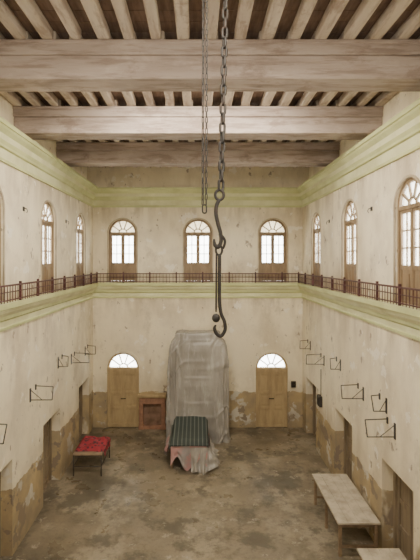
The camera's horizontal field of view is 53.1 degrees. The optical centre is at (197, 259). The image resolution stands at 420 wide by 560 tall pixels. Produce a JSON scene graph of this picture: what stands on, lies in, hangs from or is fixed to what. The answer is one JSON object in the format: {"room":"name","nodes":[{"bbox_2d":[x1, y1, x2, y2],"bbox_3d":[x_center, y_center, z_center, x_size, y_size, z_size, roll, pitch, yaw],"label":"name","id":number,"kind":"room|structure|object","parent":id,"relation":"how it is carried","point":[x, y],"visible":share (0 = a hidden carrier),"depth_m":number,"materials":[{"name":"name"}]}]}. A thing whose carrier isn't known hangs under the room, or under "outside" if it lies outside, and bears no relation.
{"room":"old two-story hall","nodes":[
{"label":"old two-story hall","id":0,"kind":"room"},
{"bbox_2d":[0,95,86,178],"bbox_3d":[-4.610,-3.530,7.500,0.420,1.340,19.600,0,0,0],"label":"wall","id":1,"kind":"structure","parent":0,"point":[6,108],"depth_m":11.90,"materials":[{"name":"paint"}]},
{"bbox_2d":[0,161,92,555],"bbox_3d":[-4.450,1.920,7.250,0.500,9.560,19.100,0,0,0],"label":"wall","id":2,"kind":"structure","parent":0,"point":[30,351],"depth_m":10.92,"materials":[{"name":"paint"}]},
{"bbox_2d":[0,472,0,556],"bbox_3d":[-4.540,5.600,8.800,0.160,2.200,1.400,0,0,0],"label":"door","id":3,"kind":"structure","parent":2,"relation":"in","point":[0,472],"depth_m":9.48,"materials":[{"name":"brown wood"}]},
{"bbox_2d":[0,187,4,300],"bbox_3d":[-4.270,-0.405,8.500,0.180,2.570,1.220,0,0,0],"label":"window","id":4,"kind":"structure","parent":2,"relation":"in","point":[2,195],"depth_m":9.06,"materials":[{"name":"brown wood"}]},
{"bbox_2d":[0,424,7,443],"bbox_3d":[-3.944,3.380,8.174,0.512,0.340,0.412,0,0,0],"label":"iron bracket","id":5,"kind":"object","parent":2,"relation":"attached to","point":[0,424],"visible":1,"depth_m":8.18,"materials":[{"name":"black metal"}]},
{"bbox_2d":[30,384,53,401],"bbox_3d":[-3.914,3.380,10.674,0.572,0.340,0.412,0,0,0],"label":"iron bracket","id":6,"kind":"object","parent":2,"relation":"attached to","point":[36,385],"visible":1,"depth_m":10.50,"materials":[{"name":"black metal"}]},
{"bbox_2d":[43,417,51,491],"bbox_3d":[-4.540,5.600,12.100,0.160,2.200,1.400,0,0,0],"label":"door","id":7,"kind":"structure","parent":2,"relation":"in","point":[47,428],"depth_m":12.61,"materials":[{"name":"brown wood"}]},
{"bbox_2d":[41,200,56,292],"bbox_3d":[-4.270,-0.405,11.820,0.180,2.570,1.220,0,0,0],"label":"window","id":8,"kind":"structure","parent":2,"relation":"in","point":[47,227],"depth_m":12.02,"materials":[{"name":"brown wood"}]},
{"bbox_2d":[58,354,68,367],"bbox_3d":[-4.044,3.080,12.774,0.312,0.340,0.412,0,0,0],"label":"iron bracket","id":9,"kind":"object","parent":2,"relation":"attached to","point":[62,355],"visible":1,"depth_m":12.59,"materials":[{"name":"black metal"}]},
{"bbox_2d":[71,351,88,363],"bbox_3d":[-3.894,3.280,14.074,0.612,0.340,0.412,0,0,0],"label":"iron bracket","id":10,"kind":"object","parent":2,"relation":"attached to","point":[74,351],"visible":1,"depth_m":13.88,"materials":[{"name":"black metal"}]},
{"bbox_2d":[79,385,81,437],"bbox_3d":[-4.540,5.600,15.500,0.160,2.200,1.400,0,0,0],"label":"door","id":11,"kind":"structure","parent":2,"relation":"in","point":[80,387],"depth_m":16.11,"materials":[{"name":"brown wood"}]},
{"bbox_2d":[76,213,85,284],"bbox_3d":[-4.270,-0.405,15.050,0.180,2.570,1.220,0,0,0],"label":"window","id":12,"kind":"structure","parent":2,"relation":"in","point":[79,222],"depth_m":15.28,"materials":[{"name":"brown wood"}]},
{"bbox_2d":[85,344,95,355],"bbox_3d":[-3.994,3.380,15.774,0.412,0.340,0.412,0,0,0],"label":"iron bracket","id":13,"kind":"object","parent":2,"relation":"attached to","point":[87,344],"visible":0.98,"depth_m":15.60,"materials":[{"name":"black metal"}]},
{"bbox_2d":[0,98,419,207],"bbox_3d":[-0.010,-2.487,7.415,9.040,0.775,19.430,0,0,0],"label":"trim","id":14,"kind":"structure","parent":2,"relation":"attached to","point":[399,136],"depth_m":12.43,"materials":[{"name":"green paint"}]},
{"bbox_2d":[0,283,419,340],"bbox_3d":[-0.010,1.210,7.260,8.420,0.620,19.120,0,0,0],"label":"trim","id":15,"kind":"structure","parent":2,"relation":"attached to","point":[403,320],"depth_m":13.30,"materials":[{"name":"green paint"}]},
{"bbox_2d":[0,272,419,309],"bbox_3d":[-0.010,0.685,7.295,8.012,0.430,18.642,0,0,0],"label":"gallery railing","id":16,"kind":"object","parent":15,"relation":"on","point":[83,280],"visible":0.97,"depth_m":11.77,"materials":[{"name":"metal"}]},
{"bbox_2d":[0,427,373,559],"bbox_3d":[-0.010,6.800,7.400,9.380,0.200,19.800,0,0,0],"label":"floor","id":17,"kind":"structure","parent":0,"point":[258,503],"depth_m":11.32,"materials":[{"name":"concrete"}]},
{"bbox_2d":[73,436,110,475],"bbox_3d":[-3.430,6.300,13.635,1.003,0.801,1.270,0,0,0],"label":"bench","id":18,"kind":"object","parent":17,"relation":"on","point":[89,445],"visible":1,"depth_m":13.35,"materials":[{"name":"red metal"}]},
{"bbox_2d":[138,393,166,429],"bbox_3d":[-1.810,6.000,16.658,1.120,1.400,0.280,0,0,0],"label":"cabinet","id":19,"kind":"object","parent":17,"relation":"on","point":[152,406],"visible":1,"depth_m":16.60,"materials":[{"name":"brown wood"}]},
{"bbox_2d":[164,416,219,474],"bbox_3d":[-0.191,6.127,14.070,1.868,1.146,2.039,0,0,0],"label":"covered table","id":20,"kind":"object","parent":17,"relation":"on","point":[189,440],"visible":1,"depth_m":13.49,"materials":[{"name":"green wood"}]},
{"bbox_2d":[165,329,230,443],"bbox_3d":[0.011,4.694,15.950,2.459,4.003,1.440,0,0,0],"label":"sheet","id":21,"kind":"object","parent":17,"relation":"on","point":[198,361],"visible":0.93,"depth_m":15.41,"materials":[{"name":"grey fabric"}]},
{"bbox_2d":[312,474,380,556],"bbox_3d":[3.620,6.300,10.510,0.956,0.800,2.180,0,0,0],"label":"work table","id":22,"kind":"object","parent":17,"relation":"on","point":[347,506],"visible":0.99,"depth_m":10.18,"materials":[{"name":"brown wood"}]},
{"bbox_2d":[357,548,406,559],"bbox_3d":[3.685,6.300,7.600,0.866,0.800,2.000,0,0,0],"label":"work table","id":23,"kind":"object","parent":17,"relation":"on","point":[370,553],"visible":1,"depth_m":8.42,"materials":[{"name":"brown wood"}]},
{"bbox_2d":[93,208,301,427],"bbox_3d":[-0.010,1.920,17.050,9.380,9.560,0.500,0,0,0],"label":"wall","id":24,"kind":"structure","parent":0,"point":[146,328],"depth_m":16.80,"materials":[{"name":"paint"}]},
{"bbox_2d":[107,218,137,280],"bbox_3d":[-3.020,-0.405,16.870,1.220,2.570,0.180,0,0,0],"label":"window","id":25,"kind":"structure","parent":24,"relation":"in","point":[123,227],"depth_m":16.87,"materials":[{"name":"brown wood"}]},
{"bbox_2d":[105,350,140,427],"bbox_3d":[-3.000,5.155,16.890,1.460,3.090,0.240,0,0,0],"label":"door","id":26,"kind":"structure","parent":24,"relation":"in","point":[122,384],"depth_m":16.88,"materials":[{"name":"paint"}]},
{"bbox_2d":[183,218,212,280],"bbox_3d":[0.000,-0.405,16.870,1.220,2.570,0.180,0,0,0],"label":"window","id":27,"kind":"structure","parent":24,"relation":"in","point":[197,227],"depth_m":16.87,"materials":[{"name":"brown wood"}]},
{"bbox_2d":[253,350,289,427],"bbox_3d":[2.950,5.155,16.890,1.460,3.090,0.240,0,0,0],"label":"door","id":28,"kind":"structure","parent":24,"relation":"in","point":[269,383],"depth_m":16.88,"materials":[{"name":"paint"}]},
{"bbox_2d":[258,218,287,280],"bbox_3d":[3.000,-0.405,16.870,1.220,2.570,0.180,0,0,0],"label":"window","id":29,"kind":"structure","parent":24,"relation":"in","point":[273,227],"depth_m":16.87,"materials":[{"name":"brown wood"}]},
{"bbox_2d":[291,381,295,387],"bbox_3d":[3.810,4.960,16.757,0.180,0.240,0.084,0,0,0],"label":"switch box","id":30,"kind":"object","parent":24,"relation":"attached to","point":[293,383],"visible":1,"depth_m":16.73,"materials":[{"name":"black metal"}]},
{"bbox_2d":[87,167,308,186],"bbox_3d":[0.000,-3.530,17.200,9.040,1.340,0.200,0,0,0],"label":"wall","id":31,"kind":"structure","parent":0,"point":[105,176],"depth_m":17.10,"materials":[{"name":"paint"}]},
{"bbox_2d":[13,106,382,139],"bbox_3d":[0.000,-3.425,10.565,9.040,0.650,0.690,0,0,0],"label":"ceiling beam","id":32,"kind":"structure","parent":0,"point":[37,122],"depth_m":10.28,"materials":[{"name":"beige wood"}]},
{"bbox_2d":[56,142,339,166],"bbox_3d":[0.000,-3.425,13.695,9.040,0.650,0.670,0,0,0],"label":"ceiling beam","id":33,"kind":"structure","parent":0,"point":[74,154],"depth_m":13.42,"materials":[{"name":"brown wood"}]},
{"bbox_2d":[0,0,419,141],"bbox_3d":[0.000,-4.070,7.400,9.640,0.260,19.800,0,0,0],"label":"ceiling","id":34,"kind":"structure","parent":0,"point":[136,8],"depth_m":7.03,"materials":[{"name":"paint"}]},
{"bbox_2d":[201,0,207,213],"bbox_3d":[0.070,-1.780,4.200,0.080,2.638,0.060,0,0,0],"label":"chain","id":35,"kind":"object","parent":34,"relation":"hanging from","point":[206,1],"visible":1,"depth_m":4.19,"materials":[{"name":"metal"}]},
{"bbox_2d":[212,0,228,337],"bbox_3d":[0.289,-1.145,4.360,0.288,3.908,0.120,0,0,0],"label":"chain","id":36,"kind":"object","parent":34,"relation":"hanging from","point":[215,317],"visible":1,"depth_m":4.35,"materials":[{"name":"metal"}]},
{"bbox_2d":[0,39,419,91],"bbox_3d":[0.000,-3.425,7.465,9.040,0.650,0.690,0,0,0],"label":"ceiling beam","id":37,"kind":"structure","parent":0,"point":[26,65],"depth_m":7.18,"materials":[{"name":"brown wood"}]},
{"bbox_2d":[0,0,419,167],"bbox_3d":[-0.009,-3.845,7.600,9.066,0.190,18.980,0,0,0],"label":"ceiling joists","id":38,"kind":"object","parent":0,"point":[93,9],"depth_m":6.83,"materials":[{"name":"beige wood"}]},
{"bbox_2d":[302,149,419,559],"bbox_3d":[4.430,1.920,7.250,0.500,9.560,19.100,0,0,0],"label":"wall","id":39,"kind":"structure","parent":0,"point":[383,361],"depth_m":10.30,"materials":[{"name":"paint"}]},
{"bbox_2d":[300,339,310,349],"bbox_3d":[3.974,3.180,15.774,0.412,0.340,0.412,0,0,0],"label":"iron bracket","id":40,"kind":"object","parent":39,"relation":"attached to","point":[307,339],"visible":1,"depth_m":15.59,"materials":[{"name":"black metal"}]},
{"bbox_2d":[313,384,315,436],"bbox_3d":[4.520,5.600,15.550,0.160,2.200,1.400,0,0,0],"label":"door","id":41,"kind":"structure","parent":39,"relation":"in","point":[314,386],"depth_m":16.16,"materials":[{"name":"brown wood"}]},
{"bbox_2d":[306,353,324,365],"bbox_3d":[3.874,3.330,14.074,0.612,0.340,0.412,0,0,0],"label":"iron bracket","id":42,"kind":"object","parent":39,"relation":"attached to","point":[323,357],"visible":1,"depth_m":13.92,"materials":[{"name":"black metal"}]},
{"bbox_2d":[311,212,320,284],"bbox_3d":[4.250,-0.405,14.870,0.180,2.570,1.220,0,0,0],"label":"window","id":43,"kind":"structure","parent":39,"relation":"in","point":[317,222],"depth_m":15.12,"materials":[{"name":"brown wood"}]},
{"bbox_2d":[317,394,321,406],"bbox_3d":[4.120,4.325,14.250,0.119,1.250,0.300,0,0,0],"label":"box","id":44,"kind":"object","parent":39,"relation":"attached to","point":[319,397],"visible":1,"depth_m":14.10,"materials":[{"name":"black metal"}]},
{"bbox_2d":[330,356,340,370],"bbox_3d":[4.024,3.080,12.474,0.312,0.340,0.412,0,0,0],"label":"iron bracket","id":45,"kind":"object","parent":39,"relation":"attached to","point":[336,356],"visible":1,"depth_m":12.29,"materials":[{"name":"black metal"}]},
{"bbox_2d":[344,418,351,480],"bbox_3d":[4.520,5.600,12.100,0.160,2.200,1.400,0,0,0],"label":"door","id":46,"kind":"structure","parent":39,"relation":"in","point":[347,426],"depth_m":12.61,"materials":[{"name":"brown wood"}]},
{"bbox_2d":[341,199,357,293],"bbox_3d":[4.250,-0.405,11.600,0.180,2.570,1.220,0,0,0],"label":"window","id":47,"kind":"structure","parent":39,"relation":"in","point":[350,268],"depth_m":11.78,"materials":[{"name":"brown wood"}]},
{"bbox_2d":[341,383,363,400],"bbox_3d":[3.899,3.380,10.774,0.562,0.340,0.412,0,0,0],"label":"iron bracket","id":48,"kind":"object","parent":39,"relation":"attached to","point":[357,384],"visible":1,"depth_m":10.62,"materials":[{"name":"black metal"}]},
{"bbox_2d":[371,393,386,413],"bbox_3d":[4.024,3.230,9.474,0.312,0.340,0.412,0,0,0],"label":"iron bracket","id":49,"kind":"object","parent":39,"relation":"attached to","point":[378,395],"visible":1,"depth_m":9.32,"materials":[{"name":"black metal"}]},
{"bbox_2d":[365,417,395,439],"bbox_3d":[3.874,3.630,9.074,0.612,0.340,0.412,0,0,0],"label":"iron bracket","id":50,"kind":"object","parent":39,"relation":"attached to","point":[386,418],"visible":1,"depth_m":8.89,"materials":[{"name":"black metal"}]},
{"bbox_2d":[393,470,412,559],"bbox_3d":[4.520,5.600,8.850,0.160,2.200,1.400,0,0,0],"label":"door","id":51,"kind":"structure","parent":39,"relation":"in","point":[402,494],"depth_m":9.24,"materials":[{"name":"brown wood"}]},
{"bbox_2d":[393,174,419,305],"bbox_3d":[4.250,-0.405,8.350,0.180,2.570,1.220,0,0,0],"label":"window","id":52,"kind":"structure","parent":39,"relation":"in","point":[408,276],"depth_m":8.55,"materials":[{"name":"brown wood"}]},
{"bbox_2d":[309,92,419,177],"bbox_3d":[4.610,-3.530,7.500,0.420,1.340,19.600,0,0,0],"label":"wall","id":53,"kind":"structure","parent":0,"point":[400,101],"depth_m":9.84,"materials":[{"name":"paint"}]}
]}

